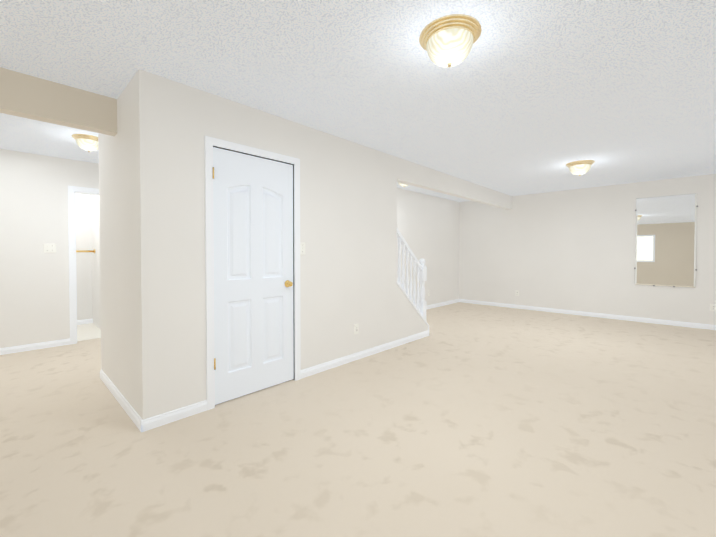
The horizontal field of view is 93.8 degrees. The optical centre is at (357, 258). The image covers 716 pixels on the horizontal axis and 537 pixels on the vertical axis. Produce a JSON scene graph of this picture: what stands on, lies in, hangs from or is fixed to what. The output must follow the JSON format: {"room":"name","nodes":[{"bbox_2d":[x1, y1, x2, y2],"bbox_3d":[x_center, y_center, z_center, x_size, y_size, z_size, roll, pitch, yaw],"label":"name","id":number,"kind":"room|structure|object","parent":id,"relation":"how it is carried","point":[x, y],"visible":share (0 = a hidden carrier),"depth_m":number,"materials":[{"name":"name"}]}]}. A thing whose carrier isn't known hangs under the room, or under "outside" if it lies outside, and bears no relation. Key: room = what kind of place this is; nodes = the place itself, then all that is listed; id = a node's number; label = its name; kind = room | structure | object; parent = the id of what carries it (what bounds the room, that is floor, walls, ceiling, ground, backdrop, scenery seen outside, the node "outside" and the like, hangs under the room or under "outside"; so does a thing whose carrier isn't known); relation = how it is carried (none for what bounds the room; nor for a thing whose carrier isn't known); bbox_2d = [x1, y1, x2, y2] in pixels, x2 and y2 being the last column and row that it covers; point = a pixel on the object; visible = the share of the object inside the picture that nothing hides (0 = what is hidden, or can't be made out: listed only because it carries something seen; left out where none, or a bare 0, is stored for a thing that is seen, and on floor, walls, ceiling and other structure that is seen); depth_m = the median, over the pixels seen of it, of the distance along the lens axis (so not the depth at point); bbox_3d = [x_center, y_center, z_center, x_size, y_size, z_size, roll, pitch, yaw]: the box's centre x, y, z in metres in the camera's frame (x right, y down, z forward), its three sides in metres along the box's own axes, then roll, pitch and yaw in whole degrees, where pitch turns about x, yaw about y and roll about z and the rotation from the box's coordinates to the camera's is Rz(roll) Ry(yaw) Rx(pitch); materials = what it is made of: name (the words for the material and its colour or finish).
{"room":"finished basement","nodes":[
{"label":"finished basement","id":0,"kind":"room"},
{"bbox_2d":[0,149,98,347],"bbox_3d":[-2.180,-0.111,6.158,0.110,2.428,9.265,1,1,44],"label":"wall","id":1,"kind":"structure","parent":0,"point":[34,295],"depth_m":4.16,"materials":[{"name":"paint"}]},
{"bbox_2d":[0,339,69,354],"bbox_3d":[-4.544,1.110,3.604,0.013,0.076,2.214,1,1,44],"label":"baseboard","id":2,"kind":"structure","parent":1,"relation":"attached to","point":[22,348],"depth_m":4.16,"materials":[{"name":"white wood"}]},
{"bbox_2d":[44,243,55,252],"bbox_3d":[-3.905,-0.127,4.251,0.017,0.116,0.118,1,1,44],"label":"light switch","id":3,"kind":"object","parent":1,"relation":"attached to","point":[49,248],"visible":1,"depth_m":4.25,"materials":[{"name":"white plastic"}]},
{"bbox_2d":[68,186,98,343],"bbox_3d":[-3.520,0.090,4.741,0.126,2.076,0.872,1,1,44],"label":"door frame","id":4,"kind":"structure","parent":1,"relation":"attached to","point":[72,190],"depth_m":4.41,"materials":[{"name":"white wood"}]},
{"bbox_2d":[75,193,92,319],"bbox_3d":[-4.532,-0.104,5.797,0.120,2.428,2.340,1,1,44],"label":"wall","id":5,"kind":"structure","parent":0,"point":[83,259],"depth_m":5.63,"materials":[{"name":"paint"}]},
{"bbox_2d":[77,319,92,324],"bbox_3d":[-4.867,1.079,5.367,0.013,0.076,0.985,1,1,44],"label":"baseboard","id":6,"kind":"structure","parent":5,"relation":"attached to","point":[86,321],"depth_m":5.65,"materials":[{"name":"white wood"}]},
{"bbox_2d":[77,323,100,340],"bbox_3d":[-4.003,1.116,5.315,1.339,0.004,2.100,1,1,44],"label":"floor","id":7,"kind":"structure","parent":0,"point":[88,331],"depth_m":5.04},
{"bbox_2d":[91,195,100,328],"bbox_3d":[-4.181,-0.098,5.425,0.900,2.428,0.075,1,1,44],"label":"wall","id":8,"kind":"structure","parent":0,"point":[95,230],"depth_m":5.45,"materials":[{"name":"paint"}]},
{"bbox_2d":[98,75,137,412],"bbox_3d":[-1.974,-0.053,2.817,1.315,2.428,0.110,1,1,44],"label":"wall","id":9,"kind":"structure","parent":0,"point":[118,254],"depth_m":2.65,"materials":[{"name":"paint"}]},
{"bbox_2d":[100,369,143,431],"bbox_3d":[-1.971,1.124,2.750,1.438,0.076,0.013,1,1,44],"label":"baseboard","id":10,"kind":"structure","parent":9,"relation":"attached to","point":[141,424],"depth_m":2.59,"materials":[{"name":"white wood"}]},
{"bbox_2d":[135,69,511,419],"bbox_3d":[0.905,-0.087,4.810,0.110,2.428,6.967,1,1,44],"label":"wall","id":11,"kind":"structure","parent":0,"point":[348,231],"depth_m":2.91,"materials":[{"name":"paint"}]},
{"bbox_2d":[144,400,206,430],"bbox_3d":[-1.300,1.130,2.422,0.013,0.076,0.412,1,1,44],"label":"baseboard","id":12,"kind":"structure","parent":11,"relation":"attached to","point":[168,417],"depth_m":2.40,"materials":[{"name":"white wood"}]},
{"bbox_2d":[205,136,299,409],"bbox_3d":[-0.896,0.116,2.907,0.126,2.088,0.874,1,1,44],"label":"door frame","id":13,"kind":"structure","parent":11,"relation":"attached to","point":[210,143],"depth_m":2.60,"materials":[{"name":"white wood"}]},
{"bbox_2d":[213,147,293,404],"bbox_3d":[-0.858,0.142,2.865,0.103,2.013,0.760,1,1,44],"label":"closet door","id":14,"kind":"structure","parent":11,"relation":"in","point":[253,273],"depth_m":2.85,"materials":[{"name":"white wood"}]},
{"bbox_2d":[354,324,358,334],"bbox_3d":[-0.017,0.798,3.769,0.008,0.116,0.072,1,1,44],"label":"outlet","id":15,"kind":"object","parent":11,"relation":"attached to","point":[356,328],"visible":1,"depth_m":3.77,"materials":[{"name":"white plastic"}]},
{"bbox_2d":[300,331,428,378],"bbox_3d":[0.238,1.099,4.039,0.013,0.082,2.305,1,1,44],"label":"baseboard","id":16,"kind":"structure","parent":11,"relation":"attached to","point":[319,368],"depth_m":3.79,"materials":[{"name":"white wood"}]},
{"bbox_2d":[397,281,428,330],"bbox_3d":[0.723,0.712,4.632,0.134,0.835,0.766,1,1,44],"label":"trim","id":17,"kind":"structure","parent":11,"relation":"attached to","point":[404,292],"depth_m":4.57,"materials":[{"name":"white wood"}]},
{"bbox_2d":[397,228,426,319],"bbox_3d":[0.701,0.272,4.601,0.100,1.416,0.754,1,1,44],"label":"balustrade","id":18,"kind":"object","parent":17,"relation":"on","point":[420,305],"visible":0.85,"depth_m":4.64,"materials":[{"name":"white wood"}]},
{"bbox_2d":[0,302,715,536],"bbox_3d":[-0.274,1.185,4.368,8.290,0.100,9.505,1,1,44],"label":"floor carpet","id":19,"kind":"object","parent":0,"point":[462,419],"visible":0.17,"depth_m":2.11,"materials":[{"name":"beige carpet"}]},
{"bbox_2d":[0,0,715,201],"bbox_3d":[-0.274,-1.343,4.324,8.290,0.100,9.505,1,1,44],"label":"ceiling","id":20,"kind":"structure","parent":0,"point":[525,97],"depth_m":2.27,"materials":[{"name":"white paint"}]},
{"bbox_2d":[0,67,116,135],"bbox_3d":[-2.750,-1.117,1.875,0.110,0.268,2.298,1,1,44],"label":"beam","id":21,"kind":"structure","parent":20,"relation":"attached to","point":[31,97],"depth_m":2.41,"materials":[{"name":"beige paint"}]},
{"bbox_2d":[72,134,97,151],"bbox_3d":[-2.878,-1.205,3.584,0.280,0.150,0.280,1,1,44],"label":"light","id":22,"kind":"object","parent":20,"relation":"attached to","point":[88,143],"visible":0.85,"depth_m":3.51,"materials":[{"name":"white glass"}]},
{"bbox_2d":[419,14,480,67],"bbox_3d":[0.513,-1.161,1.881,0.336,0.180,0.336,1,1,44],"label":"lamp","id":23,"kind":"object","parent":20,"relation":"attached to","point":[446,41],"visible":1,"depth_m":1.79,"materials":[{"name":"white glass"}]},
{"bbox_2d":[566,160,594,175],"bbox_3d":[3.034,-1.208,4.584,0.336,0.180,0.336,1,1,44],"label":"lamp","id":24,"kind":"object","parent":20,"relation":"attached to","point":[580,167],"visible":1,"depth_m":4.50,"materials":[{"name":"white glass"}]},
{"bbox_2d":[397,188,458,305],"bbox_3d":[0.023,-0.103,5.725,0.200,2.428,6.857,1,1,44],"label":"wall","id":25,"kind":"structure","parent":0,"point":[428,227],"depth_m":7.25,"materials":[{"name":"paint"}]},
{"bbox_2d":[426,299,458,309],"bbox_3d":[1.394,1.050,7.032,0.013,0.076,3.052,1,1,44],"label":"baseboard","id":26,"kind":"structure","parent":25,"relation":"attached to","point":[457,300],"depth_m":7.55,"materials":[{"name":"white wood"}]},
{"bbox_2d":[459,174,715,324],"bbox_3d":[3.489,-0.130,7.243,6.830,2.428,0.120,1,1,44],"label":"wall","id":27,"kind":"structure","parent":0,"point":[573,249],"depth_m":6.42,"materials":[{"name":"paint"}]},
{"bbox_2d":[459,299,715,329],"bbox_3d":[4.131,1.059,6.561,4.630,0.076,0.013,1,1,44],"label":"baseboard","id":28,"kind":"structure","parent":27,"relation":"attached to","point":[638,319],"depth_m":6.20,"materials":[{"name":"white wood"}]},
{"bbox_2d":[634,193,697,287],"bbox_3d":[5.116,-0.277,5.594,0.773,1.513,0.010,1,1,44],"label":"wall mirror","id":29,"kind":"object","parent":27,"relation":"attached to","point":[665,247],"visible":0.92,"depth_m":5.58,"materials":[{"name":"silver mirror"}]},
{"bbox_2d":[710,304,715,310],"bbox_3d":[5.536,0.772,5.223,0.072,0.116,0.008,1,1,44],"label":"outlet","id":30,"kind":"object","parent":27,"relation":"attached to","point":[712,307],"visible":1,"depth_m":5.22,"materials":[{"name":"white plastic"}]},
{"bbox_3d":[-4.767,-0.082,4.489,1.340,2.428,0.120,1,1,44],"label":"wall","id":31,"kind":"structure","parent":0,"visible":0},
{"bbox_2d":[76,249,94,252],"bbox_3d":[-4.655,-0.104,5.144,0.068,0.068,0.985,1,1,44],"label":"hanging rod","id":32,"kind":"object","parent":31,"relation":"attached to","point":[85,250],"visible":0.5,"depth_m":5.41,"materials":[{"name":"gold metal"}]}
]}

